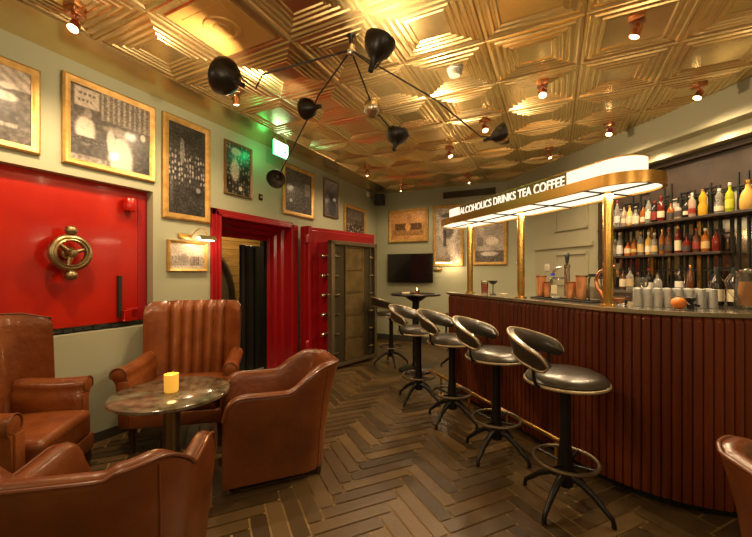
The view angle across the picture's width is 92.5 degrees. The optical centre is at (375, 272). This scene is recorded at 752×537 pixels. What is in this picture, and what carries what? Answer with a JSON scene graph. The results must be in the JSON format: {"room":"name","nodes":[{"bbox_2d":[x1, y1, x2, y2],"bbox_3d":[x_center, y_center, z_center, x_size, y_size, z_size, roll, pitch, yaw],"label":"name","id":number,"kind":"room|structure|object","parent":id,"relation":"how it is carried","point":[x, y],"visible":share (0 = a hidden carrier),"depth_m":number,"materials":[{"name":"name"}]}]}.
{"room":"bar","nodes":[
{"label":"bar","id":0,"kind":"room"},
{"bbox_2d":[0,28,375,432],"bbox_3d":[-2.297,-0.134,3.183,0.300,3.007,10.070,0,0,26],"label":"wall","id":1,"kind":"structure","parent":0,"point":[94,352],"depth_m":3.23,"materials":[{"name":"green paint"}]},
{"bbox_2d":[0,55,40,155],"bbox_3d":[-2.589,-1.143,2.210,0.035,0.605,0.827,0,0,26],"label":"framed photograph","id":2,"kind":"object","parent":1,"relation":"attached to","point":[20,84],"visible":1,"depth_m":2.48},
{"bbox_2d":[0,64,30,145],"bbox_3d":[-2.594,-1.143,2.212,0.001,0.511,0.733,0,0,26],"label":"print","id":3,"kind":"object","parent":2,"relation":"attached to","point":[15,85],"depth_m":2.47},
{"bbox_2d":[0,164,146,333],"bbox_3d":[-2.491,-0.143,2.525,0.195,1.210,1.814,0,0,26],"label":"door","id":4,"kind":"structure","parent":1,"relation":"in","point":[73,252],"depth_m":2.81,"materials":[{"name":"red paint"}]},
{"bbox_2d":[61,70,155,182],"bbox_3d":[-2.193,-1.175,3.010,0.035,0.690,0.703,0,0,26],"label":"framed photograph","id":5,"kind":"object","parent":1,"relation":"attached to","point":[103,129],"visible":1,"depth_m":2.96},
{"bbox_2d":[71,81,148,175],"bbox_3d":[-2.198,-1.175,3.013,0.001,0.592,0.605,0,0,26],"label":"print","id":6,"kind":"object","parent":5,"relation":"attached to","point":[106,130],"depth_m":2.98},
{"bbox_2d":[94,425,127,442],"bbox_3d":[-2.189,1.320,3.046,0.016,0.100,9.920,0,0,26],"label":"baseboard","id":7,"kind":"structure","parent":1,"relation":"attached to","point":[110,432],"depth_m":2.97,"materials":[{"name":"brown"}]},
{"bbox_2d":[162,110,210,223],"bbox_3d":[-1.891,-1.028,3.621,0.035,1.005,0.521,0,0,26],"label":"framed photograph","id":8,"kind":"object","parent":1,"relation":"attached to","point":[186,145],"visible":1,"depth_m":3.60},
{"bbox_2d":[169,120,204,216],"bbox_3d":[-1.897,-1.028,3.623,0.001,0.891,0.407,0,0,26],"label":"print","id":9,"kind":"object","parent":8,"relation":"attached to","point":[186,144],"depth_m":3.61},
{"bbox_2d":[167,239,207,271],"bbox_3d":[-1.889,-0.169,3.626,0.035,0.308,0.433,0,0,26],"label":"framed photograph","id":10,"kind":"object","parent":1,"relation":"attached to","point":[186,256],"visible":1,"depth_m":3.61},
{"bbox_2d":[171,243,203,268],"bbox_3d":[-1.894,-0.169,3.629,0.001,0.254,0.379,0,0,26],"label":"print","id":11,"kind":"object","parent":10,"relation":"attached to","point":[188,256],"depth_m":3.62},
{"bbox_2d":[178,227,216,240],"bbox_3d":[-1.801,-0.400,3.638,0.184,0.141,0.305,0,0,26],"label":"picture light","id":12,"kind":"object","parent":1,"relation":"attached to","point":[180,236],"visible":1,"depth_m":3.62,"materials":[{"name":"gold metal"}]},
{"bbox_2d":[224,139,252,199],"bbox_3d":[-1.602,-1.200,4.206,0.035,0.609,0.403,0,0,26],"label":"framed photograph","id":13,"kind":"object","parent":1,"relation":"attached to","point":[238,159],"visible":1,"depth_m":4.21,"materials":[{"name":"brown"}]},
{"bbox_2d":[210,207,297,368],"bbox_3d":[-1.595,0.347,4.576,0.445,2.105,1.430,0,0,26],"label":"door frame","id":14,"kind":"structure","parent":1,"relation":"attached to","point":[280,238],"depth_m":5.02,"materials":[{"name":"red paint"}]},
{"bbox_2d":[282,161,313,219],"bbox_3d":[-1.108,-1.165,5.205,0.035,0.710,0.710,0,0,26],"label":"framed photograph","id":15,"kind":"object","parent":1,"relation":"attached to","point":[298,188],"visible":1,"depth_m":5.18},
{"bbox_2d":[286,167,310,214],"bbox_3d":[-1.113,-1.165,5.208,0.001,0.596,0.596,0,0,26],"label":"print","id":16,"kind":"object","parent":15,"relation":"attached to","point":[298,185],"depth_m":5.20},
{"bbox_2d":[323,177,338,218],"bbox_3d":[-0.737,-1.228,5.956,0.035,0.615,0.432,0,0,26],"label":"framed photograph","id":17,"kind":"object","parent":1,"relation":"attached to","point":[330,187],"visible":1,"depth_m":5.94,"materials":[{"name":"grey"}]},
{"bbox_2d":[300,226,376,366],"bbox_3d":[-0.428,0.338,5.559,0.460,2.000,1.585,0,0,39],"label":"door","id":18,"kind":"structure","parent":1,"relation":"in","point":[338,269],"depth_m":5.20,"materials":[{"name":"red metal"}]},
{"bbox_2d":[344,203,365,233],"bbox_3d":[-0.380,-0.930,6.678,0.035,0.600,0.785,0,0,26],"label":"framed photograph","id":19,"kind":"object","parent":1,"relation":"attached to","point":[354,217],"visible":0.83,"depth_m":6.66},
{"bbox_2d":[375,194,384,205],"bbox_3d":[0.086,-1.470,7.286,0.190,0.210,0.334,0,0,8],"label":"speaker","id":20,"kind":"object","parent":1,"relation":"attached to","point":[379,198],"visible":1,"depth_m":7.13},
{"bbox_2d":[222,237,259,301],"bbox_3d":[-3.003,0.110,5.501,0.060,2.543,3.400,0,0,26],"label":"wall","id":21,"kind":"structure","parent":0,"point":[231,257],"depth_m":6.41,"materials":[{"name":"brown wood"}]},
{"bbox_2d":[0,0,751,193],"bbox_3d":[1.299,-1.688,1.321,8.198,0.158,10.320,0,0,26],"label":"ceiling","id":22,"kind":"structure","parent":0,"point":[597,75],"depth_m":2.81,"materials":[{"name":"gold metal"}]},
{"bbox_2d":[63,4,86,33],"bbox_3d":[-1.859,-1.557,2.222,0.085,0.146,0.088,0,0,6],"label":"ceiling spotlight","id":23,"kind":"object","parent":22,"relation":"attached to","point":[73,11],"visible":1,"depth_m":2.20,"materials":[{"name":"orange metal"}]},
{"bbox_2d":[231,88,241,105],"bbox_3d":[-1.239,-1.557,3.187,0.085,0.146,0.089,0,0,-11],"label":"ceiling spotlight","id":24,"kind":"object","parent":22,"relation":"attached to","point":[235,96],"visible":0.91,"depth_m":3.17,"materials":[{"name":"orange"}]},
{"bbox_2d":[272,135,288,158],"bbox_3d":[-1.155,-1.524,4.364,0.030,0.225,0.280,0,0,26],"label":"exit sign","id":25,"kind":"object","parent":22,"relation":"hanging from","point":[280,148],"visible":0.98,"depth_m":4.34,"materials":[{"name":"white plastic"}]},
{"bbox_2d":[208,28,508,187],"bbox_3d":[0.043,-1.222,2.786,2.272,0.822,1.368,0,0,4],"label":"ceiling lamp","id":26,"kind":"object","parent":22,"relation":"attached to","point":[224,75],"visible":1,"depth_m":2.48,"materials":[{"name":"black metal"}]},
{"bbox_2d":[447,64,462,78],"bbox_3d":[0.628,-1.597,2.862,0.124,0.070,0.124,0,0,26],"label":"smoke detector","id":27,"kind":"object","parent":22,"relation":"attached to","point":[454,71],"visible":1,"depth_m":2.83,"materials":[{"name":"beige plastic"}]},
{"bbox_2d":[479,117,489,132],"bbox_3d":[1.148,-1.557,3.801,0.085,0.146,0.089,0,0,-16],"label":"ceiling spotlight","id":28,"kind":"object","parent":22,"relation":"attached to","point":[485,120],"visible":1,"depth_m":3.78,"materials":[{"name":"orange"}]},
{"bbox_2d":[537,78,547,98],"bbox_3d":[1.412,-1.557,3.051,0.085,0.146,0.088,0,0,21],"label":"ceiling spotlight","id":29,"kind":"object","parent":22,"relation":"attached to","point":[542,84],"visible":1,"depth_m":3.03,"materials":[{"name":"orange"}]},
{"bbox_2d":[604,122,615,136],"bbox_3d":[2.531,-1.557,3.902,0.088,0.146,0.085,0,0,-32],"label":"ceiling spotlight","id":30,"kind":"object","parent":22,"relation":"attached to","point":[608,125],"visible":1,"depth_m":3.89,"materials":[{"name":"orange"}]},
{"bbox_2d":[507,77,751,190],"bbox_3d":[3.156,-1.429,3.584,0.350,0.417,6.200,0,0,-13],"label":"beam","id":31,"kind":"structure","parent":22,"relation":"attached to","point":[723,117],"depth_m":3.61,"materials":[{"name":"beige paint"}]},
{"bbox_2d":[628,10,645,39],"bbox_3d":[1.648,-1.557,2.277,0.088,0.146,0.085,0,0,42],"label":"ceiling spotlight","id":32,"kind":"object","parent":22,"relation":"attached to","point":[636,20],"visible":1,"depth_m":2.26,"materials":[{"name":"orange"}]},
{"bbox_2d":[690,81,707,100],"bbox_3d":[2.767,-1.557,3.086,0.089,0.146,0.085,0,0,5],"label":"ceiling spotlight","id":33,"kind":"object","parent":22,"relation":"attached to","point":[699,85],"visible":1,"depth_m":3.07,"materials":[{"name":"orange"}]},
{"bbox_2d":[89,339,740,536],"bbox_3d":[1.294,1.395,1.462,8.576,0.060,10.568,0,0,26],"label":"floor","id":34,"kind":"structure","parent":0,"point":[387,471],"depth_m":2.29,"materials":[{"name":"brown wood"}]},
{"bbox_2d":[0,313,93,473],"bbox_3d":[-2.129,0.814,2.090,0.605,1.110,0.804,0,0,-13],"label":"chair","id":35,"kind":"object","parent":34,"relation":"on","point":[39,410],"visible":0.9,"depth_m":2.32,"materials":[{"name":"brown leather"}]},
{"bbox_2d":[22,410,89,463],"bbox_3d":[-2.044,0.975,2.110,0.430,0.199,0.500,0,0,-13],"label":"seat cushion","id":36,"kind":"object","parent":35,"relation":"on","point":[44,429],"depth_m":2.14,"materials":[{"name":"brown leather"}]},
{"bbox_2d":[0,430,216,536],"bbox_3d":[-1.057,0.989,1.410,0.666,0.752,0.722,0,0,-12],"label":"tub chair","id":37,"kind":"object","parent":34,"relation":"on","point":[156,492],"visible":1,"depth_m":1.18,"materials":[{"name":"leather"}]},
{"bbox_2d":[105,376,229,452],"bbox_3d":[-1.332,1.067,2.349,0.700,0.595,0.700,0,0,26],"label":"table","id":38,"kind":"object","parent":34,"relation":"on","point":[150,398],"visible":0.62,"depth_m":2.28,"materials":[{"name":"brown stone"}]},
{"bbox_2d":[164,372,178,392],"bbox_3d":[-1.327,0.712,2.335,0.086,0.115,0.086,0,0,26],"label":"pillar candle","id":39,"kind":"object","parent":38,"relation":"on","point":[171,380],"visible":1,"depth_m":2.30,"materials":[{"name":"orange wax"}]},
{"bbox_2d":[109,299,242,453],"bbox_3d":[-1.610,0.811,3.111,0.904,1.116,0.740,0,0,-12],"label":"chair","id":40,"kind":"object","parent":34,"relation":"on","point":[185,337],"visible":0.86,"depth_m":3.27,"materials":[{"name":"brown leather"}]},
{"bbox_2d":[152,372,221,410],"bbox_3d":[-1.587,0.975,3.007,0.600,0.199,0.510,0,0,-12],"label":"seat cushion","id":41,"kind":"object","parent":40,"relation":"on","point":[216,405],"depth_m":3.07,"materials":[{"name":"brown leather"}]},
{"bbox_2d":[221,349,338,492],"bbox_3d":[-0.684,0.989,2.590,0.792,0.752,0.666,0,0,-23],"label":"tub chair","id":42,"kind":"object","parent":34,"relation":"on","point":[273,422],"visible":1,"depth_m":2.32,"materials":[{"name":"leather"}]},
{"bbox_2d":[369,297,407,368],"bbox_3d":[0.168,0.850,5.356,0.544,1.016,0.552,0,0,28],"label":"bar stool","id":43,"kind":"object","parent":34,"relation":"on","point":[375,302],"visible":0.81,"depth_m":5.32,"materials":[{"name":"black metal"}]},
{"bbox_2d":[388,304,439,406],"bbox_3d":[0.405,0.850,3.890,0.552,1.016,0.544,0,0,-10],"label":"bar stool","id":44,"kind":"object","parent":34,"relation":"on","point":[398,313],"visible":0.82,"depth_m":3.82,"materials":[{"name":"black metal"}]},
{"bbox_2d":[391,292,440,374],"bbox_3d":[0.559,0.827,5.056,0.710,1.075,0.710,0,0,26],"label":"table","id":45,"kind":"object","parent":34,"relation":"on","point":[415,298],"visible":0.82,"depth_m":5.01,"materials":[{"name":"black metal"}]},
{"bbox_2d":[417,309,477,429],"bbox_3d":[0.649,0.850,3.345,0.552,1.016,0.544,0,0,-8],"label":"bar stool","id":46,"kind":"object","parent":34,"relation":"on","point":[428,319],"visible":0.9,"depth_m":3.27,"materials":[{"name":"black metal"}]},
{"bbox_2d":[452,316,530,467],"bbox_3d":[0.856,0.850,2.748,0.552,1.016,0.544,0,0,-4],"label":"bar stool","id":47,"kind":"object","parent":34,"relation":"on","point":[466,328],"visible":0.97,"depth_m":2.67,"materials":[{"name":"black metal"}]},
{"bbox_2d":[506,326,616,529],"bbox_3d":[1.067,0.850,2.158,0.552,1.016,0.544,0,0,0],"label":"bar stool","id":48,"kind":"object","parent":34,"relation":"on","point":[566,380],"visible":1,"depth_m":2.06,"materials":[{"name":"black leather"}]},
{"bbox_2d":[428,291,751,517],"bbox_3d":[1.627,0.794,3.048,1.398,1.151,3.172,0,0,-42],"label":"bar counter","id":49,"kind":"object","parent":34,"relation":"on","point":[680,380],"depth_m":2.17,"materials":[{"name":"brown wood"}]},
{"bbox_2d":[441,154,667,305],"bbox_3d":[1.290,-0.254,3.230,0.460,0.947,2.350,0,0,-19],"label":"canopy","id":50,"kind":"object","parent":49,"relation":"on","point":[607,180],"visible":0.99,"depth_m":2.60,"materials":[{"name":"gold metal"}]},
{"bbox_2d":[445,183,661,226],"bbox_3d":[1.290,-0.551,3.230,0.412,0.008,2.302,0,0,-19],"label":"diffuser","id":51,"kind":"object","parent":50,"relation":"attached to","point":[509,212],"depth_m":2.89,"materials":[{"name":"beige plastic"}]},
{"bbox_2d":[550,253,569,296],"bbox_3d":[1.619,0.023,3.157,0.080,0.392,0.215,0,0,-19],"label":"tap","id":52,"kind":"object","parent":49,"relation":"on","point":[566,266],"visible":0.83,"depth_m":3.08,"materials":[{"name":"silver metal"}]},
{"bbox_2d":[530,296,601,302],"bbox_3d":[1.543,0.212,2.929,0.160,0.013,0.620,0,0,-19],"label":"bar mat","id":53,"kind":"object","parent":49,"relation":"on","point":[540,297],"visible":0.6,"depth_m":2.81,"materials":[{"name":"black rubber"}]},
{"bbox_2d":[536,276,546,296],"bbox_3d":[1.451,0.114,3.159,0.084,0.181,0.084,0,0,26],"label":"beaker","id":54,"kind":"object","parent":53,"relation":"on","point":[540,279],"visible":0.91,"depth_m":3.13,"materials":[{"name":"orange metal"}]},
{"bbox_2d":[550,277,567,297],"bbox_3d":[1.508,0.119,2.974,0.102,0.171,0.100,0,0,-19],"label":"jug","id":55,"kind":"object","parent":53,"relation":"on","point":[553,288],"visible":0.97,"depth_m":2.97,"materials":[{"name":"clear glass"}]},
{"bbox_2d":[565,281,575,298],"bbox_3d":[1.550,0.137,2.865,0.076,0.136,0.076,0,0,26],"label":"beaker","id":56,"kind":"object","parent":53,"relation":"on","point":[570,286],"visible":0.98,"depth_m":2.84,"materials":[{"name":"orange metal"}]},
{"bbox_2d":[575,275,587,299],"bbox_3d":[1.589,0.112,2.784,0.084,0.186,0.084,0,0,26],"label":"beaker","id":57,"kind":"object","parent":53,"relation":"on","point":[581,280],"visible":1,"depth_m":2.75,"materials":[{"name":"orange metal"}]},
{"bbox_2d":[588,274,601,299],"bbox_3d":[1.669,0.104,2.744,0.094,0.200,0.094,0,0,26],"label":"storage jar","id":58,"kind":"object","parent":53,"relation":"on","point":[592,293],"visible":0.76,"depth_m":2.73,"materials":[{"name":"clear glass"}]},
{"bbox_2d":[448,291,751,318],"bbox_3d":[1.932,0.234,3.147,1.440,0.028,2.579,0,0,-19],"label":"countertop","id":59,"kind":"structure","parent":49,"relation":"on","point":[721,309],"depth_m":2.36,"materials":[{"name":"grey stone"}]},
{"bbox_2d":[594,263,619,302],"bbox_3d":[1.658,0.075,2.590,0.063,0.287,0.196,0,0,-19],"label":"tap","id":60,"kind":"object","parent":49,"relation":"on","point":[616,266],"visible":0.55,"depth_m":2.62,"materials":[{"name":"orange metal"}]},
{"bbox_2d":[635,278,648,303],"bbox_3d":[1.911,0.126,2.591,0.084,0.185,0.084,0,0,26],"label":"wine glass","id":61,"kind":"object","parent":49,"relation":"on","point":[647,284],"visible":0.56,"depth_m":2.58,"materials":[{"name":"clear glass"}]},
{"bbox_2d":[635,278,648,289],"bbox_3d":[1.911,0.081,2.591,0.084,0.095,0.084,0,0,26],"label":"bowl","id":62,"kind":"object","parent":61,"relation":"on","point":[647,284],"depth_m":2.58,"materials":[{"name":"clear glass"}]},
{"bbox_2d":[643,288,652,306],"bbox_3d":[1.780,0.159,2.358,0.053,0.119,0.053,0,0,26],"label":"tumbler","id":63,"kind":"object","parent":49,"relation":"on","point":[644,289],"visible":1,"depth_m":2.37,"materials":[{"name":"silver glass"}]},
{"bbox_2d":[653,288,662,306],"bbox_3d":[1.830,0.159,2.337,0.053,0.119,0.053,0,0,26],"label":"tumbler","id":64,"kind":"object","parent":49,"relation":"on","point":[655,290],"visible":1,"depth_m":2.35,"materials":[{"name":"silver glass"}]},
{"bbox_2d":[671,296,686,308],"bbox_3d":[1.821,0.179,2.167,0.076,0.078,0.076,0,0,26],"label":"fruit","id":65,"kind":"object","parent":49,"relation":"on","point":[677,303],"visible":1,"depth_m":2.15,"materials":[{"name":"orange food"}]},
{"bbox_2d":[685,296,699,309],"bbox_3d":[1.896,0.178,2.153,0.076,0.080,0.048,0,0,3],"label":"stopper","id":66,"kind":"object","parent":49,"relation":"on","point":[690,305],"visible":0.99,"depth_m":2.14,"materials":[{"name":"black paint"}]},
{"bbox_2d":[696,289,706,307],"bbox_3d":[2.033,0.159,2.250,0.053,0.119,0.053,0,0,26],"label":"tumbler","id":67,"kind":"object","parent":49,"relation":"on","point":[697,290],"visible":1,"depth_m":2.26,"materials":[{"name":"silver glass"}]},
{"bbox_2d":[707,289,717,308],"bbox_3d":[2.083,0.159,2.228,0.053,0.119,0.053,0,0,26],"label":"tumbler","id":68,"kind":"object","parent":49,"relation":"on","point":[709,291],"visible":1,"depth_m":2.24,"materials":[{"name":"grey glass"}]},
{"bbox_2d":[709,268,724,305],"bbox_3d":[2.288,0.091,2.416,0.076,0.254,0.076,0,0,26],"label":"wine bottle","id":69,"kind":"object","parent":49,"relation":"on","point":[717,283],"visible":0.73,"depth_m":2.39,"materials":[{"name":"black glass"}]},
{"bbox_2d":[726,268,741,306],"bbox_3d":[2.360,0.091,2.370,0.076,0.254,0.076,0,0,26],"label":"wine bottle","id":70,"kind":"object","parent":49,"relation":"on","point":[731,281],"visible":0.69,"depth_m":2.36,"materials":[{"name":"black"}]},
{"bbox_2d":[724,268,751,308],"bbox_3d":[2.243,0.093,2.214,0.181,0.250,0.116,0,0,6],"label":"copper pitcher","id":71,"kind":"object","parent":49,"relation":"on","point":[742,290],"visible":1,"depth_m":2.20,"materials":[{"name":"clear glass"}]},
{"bbox_2d":[575,137,751,303],"bbox_3d":[3.114,0.080,3.429,0.500,2.580,2.700,0,0,-13],"label":"bar","id":72,"kind":"object","parent":34,"relation":"on","point":[712,169],"visible":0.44,"depth_m":3.63,"materials":[{"name":"brown wood"}]},
{"bbox_2d":[614,200,619,226],"bbox_3d":[2.963,-0.724,4.423,0.063,0.337,0.063,0,0,-13],"label":"liquor bottle","id":73,"kind":"object","parent":72,"relation":"on","point":[617,209],"visible":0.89,"depth_m":4.40,"materials":[{"name":"beige"}]},
{"bbox_2d":[616,232,622,255],"bbox_3d":[2.987,-0.351,4.411,0.069,0.291,0.069,0,0,-13],"label":"liquor bottle","id":74,"kind":"object","parent":72,"relation":"on","point":[619,248],"visible":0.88,"depth_m":4.39,"materials":[{"name":"beige"}]},
{"bbox_2d":[626,268,633,289],"bbox_3d":[2.916,0.063,4.133,0.076,0.250,0.076,0,0,-13],"label":"liquor bottle","id":75,"kind":"object","parent":72,"relation":"on","point":[630,277],"visible":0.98,"depth_m":4.11,"materials":[{"name":"beige"}]},
{"bbox_2d":[637,232,644,254],"bbox_3d":[3.061,-0.341,4.161,0.069,0.270,0.069,0,0,-13],"label":"liquor bottle","id":76,"kind":"object","parent":72,"relation":"on","point":[640,243],"visible":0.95,"depth_m":4.14,"materials":[{"name":"beige glass"}]},
{"bbox_2d":[645,197,651,222],"bbox_3d":[3.072,-0.704,4.058,0.063,0.298,0.063,0,0,-14],"label":"liquor bottle","id":77,"kind":"object","parent":72,"relation":"on","point":[648,207],"visible":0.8,"depth_m":4.04,"materials":[{"name":"beige glass"}]},
{"bbox_2d":[645,232,651,254],"bbox_3d":[3.091,-0.336,4.082,0.069,0.260,0.069,0,0,-14],"label":"liquor bottle","id":78,"kind":"object","parent":72,"relation":"on","point":[648,240],"visible":0.87,"depth_m":4.06,"materials":[{"name":"glass"}]},
{"bbox_2d":[651,233,657,253],"bbox_3d":[3.090,-0.326,3.995,0.069,0.240,0.069,0,0,-14],"label":"liquor bottle","id":79,"kind":"object","parent":72,"relation":"on","point":[654,242],"visible":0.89,"depth_m":3.97,"materials":[{"name":"beige glass"}]},
{"bbox_2d":[587,287,725,298],"bbox_3d":[3.114,0.205,3.429,0.500,0.030,2.700,0,0,-13],"label":"countertop","id":80,"kind":"structure","parent":72,"relation":"on","point":[617,290],"depth_m":3.96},
{"bbox_2d":[657,196,664,220],"bbox_3d":[3.093,-0.696,3.910,0.067,0.281,0.067,0,0,-14],"label":"liquor bottle","id":81,"kind":"object","parent":72,"relation":"on","point":[660,208],"visible":0.9,"depth_m":3.89,"materials":[{"name":"red glass"}]},
{"bbox_2d":[659,229,664,253],"bbox_3d":[3.111,-0.339,3.914,0.059,0.268,0.059,0,0,-13],"label":"liquor bottle","id":82,"kind":"object","parent":72,"relation":"on","point":[662,237],"visible":0.88,"depth_m":3.90,"materials":[{"name":"orange glass"}]},
{"bbox_2d":[598,251,736,258],"bbox_3d":[3.092,-0.190,3.974,0.207,0.026,1.350,0,0,-13],"label":"shelf","id":83,"kind":"object","parent":72,"relation":"attached to","point":[709,254],"depth_m":3.69,"materials":[{"name":"brown wood"}]},
{"bbox_2d":[664,229,672,253],"bbox_3d":[3.111,-0.336,3.828,0.069,0.260,0.069,0,0,-13],"label":"liquor bottle","id":84,"kind":"object","parent":72,"relation":"on","point":[668,247],"visible":0.94,"depth_m":3.81,"materials":[{"name":"brown glass"}]},
{"bbox_2d":[598,208,751,231],"bbox_3d":[3.234,-0.540,3.386,0.207,0.026,2.560,0,0,-13],"label":"shelf","id":85,"kind":"object","parent":72,"relation":"attached to","point":[744,213],"depth_m":3.65,"materials":[{"name":"brown wood"}]},
{"bbox_2d":[674,226,681,252],"bbox_3d":[3.146,-0.349,3.750,0.059,0.288,0.059,0,0,-14],"label":"liquor bottle","id":86,"kind":"object","parent":72,"relation":"on","point":[678,242],"visible":0.89,"depth_m":3.73,"materials":[{"name":"red glass"}]},
{"bbox_2d":[675,266,683,289],"bbox_3d":[3.106,0.058,3.685,0.076,0.260,0.076,0,0,-14],"label":"liquor bottle","id":87,"kind":"object","parent":72,"relation":"on","point":[679,277],"visible":0.87,"depth_m":3.66,"materials":[{"name":"black glass"}]},
{"bbox_2d":[613,186,751,288],"bbox_3d":[3.337,-0.350,3.452,0.012,1.000,2.640,0,0,-14],"label":"mirror glass","id":88,"kind":"object","parent":72,"relation":"attached to","point":[735,232],"depth_m":3.69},
{"bbox_2d":[682,234,691,252],"bbox_3d":[3.160,-0.302,3.663,0.077,0.192,0.077,0,0,-14],"label":"liquor bottle","id":89,"kind":"object","parent":72,"relation":"on","point":[686,245],"visible":0.95,"depth_m":3.64,"materials":[{"name":"red glass"}]},
{"bbox_2d":[686,265,693,288],"bbox_3d":[3.066,0.055,3.511,0.061,0.268,0.061,0,0,-13],"label":"liquor bottle","id":90,"kind":"object","parent":72,"relation":"on","point":[690,275],"visible":0.79,"depth_m":3.49,"materials":[{"name":"brown glass"}]},
{"bbox_2d":[688,193,695,216],"bbox_3d":[3.166,-0.679,3.604,0.063,0.248,0.063,0,0,-13],"label":"liquor bottle","id":91,"kind":"object","parent":72,"relation":"on","point":[692,202],"visible":0.86,"depth_m":3.59,"materials":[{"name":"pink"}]},
{"bbox_2d":[692,228,700,251],"bbox_3d":[3.188,-0.326,3.579,0.069,0.240,0.069,0,0,-13],"label":"liquor bottle","id":92,"kind":"object","parent":72,"relation":"on","point":[696,240],"visible":0.86,"depth_m":3.56,"materials":[{"name":"brown glass"}]},
{"bbox_2d":[698,189,707,215],"bbox_3d":[3.193,-0.688,3.517,0.076,0.265,0.076,0,0,-13],"label":"liquor bottle","id":93,"kind":"object","parent":72,"relation":"on","point":[702,207],"visible":0.9,"depth_m":3.50,"materials":[{"name":"orange"}]},
{"bbox_2d":[701,228,709,251],"bbox_3d":[3.200,-0.321,3.495,0.069,0.230,0.069,0,0,-13],"label":"liquor bottle","id":94,"kind":"object","parent":72,"relation":"on","point":[705,239],"visible":0.94,"depth_m":3.48,"materials":[{"name":"orange glass"}]},
{"bbox_2d":[712,229,720,250],"bbox_3d":[3.229,-0.311,3.416,0.065,0.210,0.065,0,0,-14],"label":"liquor bottle","id":95,"kind":"object","parent":72,"relation":"on","point":[716,239],"visible":0.88,"depth_m":3.40,"materials":[{"name":"red glass"}]},
{"bbox_2d":[714,188,724,212],"bbox_3d":[3.252,-0.678,3.410,0.077,0.246,0.077,0,0,-14],"label":"liquor bottle","id":96,"kind":"object","parent":72,"relation":"on","point":[719,206],"visible":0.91,"depth_m":3.39,"materials":[{"name":"beige"}]},
{"bbox_2d":[725,182,734,211],"bbox_3d":[3.233,-0.691,3.289,0.067,0.270,0.067,0,0,-14],"label":"liquor bottle","id":97,"kind":"object","parent":72,"relation":"on","point":[729,196],"visible":0.88,"depth_m":3.27,"materials":[{"name":"yellow glass"}]},
{"bbox_2d":[739,179,751,209],"bbox_3d":[3.265,-0.688,3.158,0.116,0.265,0.116,0,0,-14],"label":"liquor bottle","id":98,"kind":"object","parent":72,"relation":"on","point":[745,200],"visible":0.94,"depth_m":3.14,"materials":[{"name":"glass"}]},
{"bbox_2d":[716,435,751,536],"bbox_3d":[1.540,0.989,1.067,0.722,0.752,0.666,0,0,12],"label":"tub chair","id":99,"kind":"object","parent":34,"relation":"on","point":[735,452],"visible":1,"depth_m":1.24,"materials":[{"name":"leather"}]},
{"bbox_2d":[376,181,534,336],"bbox_3d":[1.495,-0.134,6.869,3.931,3.007,0.200,0,0,26],"label":"wall","id":100,"kind":"structure","parent":0,"point":[451,278],"depth_m":6.89,"materials":[{"name":"green paint"}]},
{"bbox_2d":[377,333,428,343],"bbox_3d":[1.357,1.310,6.815,3.031,0.120,0.020,0,0,26],"label":"baseboard","id":101,"kind":"structure","parent":100,"relation":"attached to","point":[379,335],"depth_m":7.24,"materials":[{"name":"brown"}]},
{"bbox_2d":[388,207,427,242],"bbox_3d":[0.630,-0.943,7.163,0.840,0.665,0.035,0,0,26],"label":"framed photograph","id":102,"kind":"object","parent":100,"relation":"attached to","point":[404,225],"visible":1,"depth_m":7.16},
{"bbox_2d":[391,211,424,239],"bbox_3d":[0.633,-0.943,7.168,0.726,0.551,0.001,0,0,26],"label":"print","id":103,"kind":"object","parent":102,"relation":"attached to","point":[404,225],"depth_m":7.16},
{"bbox_2d":[387,253,432,282],"bbox_3d":[0.675,-0.095,7.107,0.950,0.570,0.098,0,0,26],"label":"television","id":104,"kind":"object","parent":100,"relation":"attached to","point":[418,267],"visible":1,"depth_m":7.05,"materials":[{"name":"black plastic"}]},
{"bbox_2d":[433,203,463,265],"bbox_3d":[1.363,-0.710,6.801,0.585,1.160,0.035,0,0,26],"label":"framed photograph","id":105,"kind":"object","parent":100,"relation":"attached to","point":[448,243],"visible":0.69,"depth_m":6.82},
{"bbox_2d":[436,207,459,262],"bbox_3d":[1.365,-0.710,6.806,0.471,1.046,0.001,0,0,26],"label":"print","id":106,"kind":"object","parent":105,"relation":"attached to","point":[447,240],"depth_m":6.82},
{"bbox_2d":[443,187,495,198],"bbox_3d":[1.707,-1.470,6.641,0.960,0.124,0.020,0,0,26],"label":"air vent","id":107,"kind":"object","parent":100,"relation":"in","point":[484,191],"visible":0.98,"depth_m":6.63,"materials":[{"name":"brown"}]},
{"bbox_2d":[473,221,507,264],"bbox_3d":[2.035,-0.540,6.468,0.615,0.800,0.035,0,0,26],"label":"framed photograph","id":108,"kind":"object","parent":100,"relation":"attached to","point":[490,242],"visible":0.96,"depth_m":6.46},
{"bbox_2d":[535,203,597,295],"bbox_3d":[3.423,-0.134,3.648,0.200,3.007,6.200,0,0,-13],"label":"wall","id":109,"kind":"structure","parent":0,"point":[545,235],"depth_m":5.43,"materials":[{"name":"beige paint"}]},
{"bbox_2d":[534,205,593,285],"bbox_3d":[2.849,-0.440,5.545,0.032,1.255,1.200,0,0,-13],"label":"trim","id":110,"kind":"structure","parent":109,"relation":"attached to","point":[587,206],"depth_m":5.36,"materials":[{"name":"beige paint"}]},
{"bbox_3d":[-2.313,1.390,5.160,1.980,0.046,3.400,0,0,26],"label":"floor","id":111,"kind":"structure","parent":0,"visible":0},
{"bbox_2d":[222,257,235,299],"bbox_3d":[-2.597,0.390,4.653,0.120,1.940,1.940,0,0,26],"label":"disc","id":112,"kind":"object","parent":111,"relation":"on","point":[228,288],"visible":0.06,"depth_m":5.36,"materials":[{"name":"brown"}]},
{"bbox_2d":[239,245,263,370],"bbox_3d":[-1.740,0.491,5.077,0.070,1.750,0.420,0,0,26],"label":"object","id":113,"kind":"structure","parent":111,"relation":"on","point":[251,258],"depth_m":5.04,"materials":[{"name":"black fabric"}]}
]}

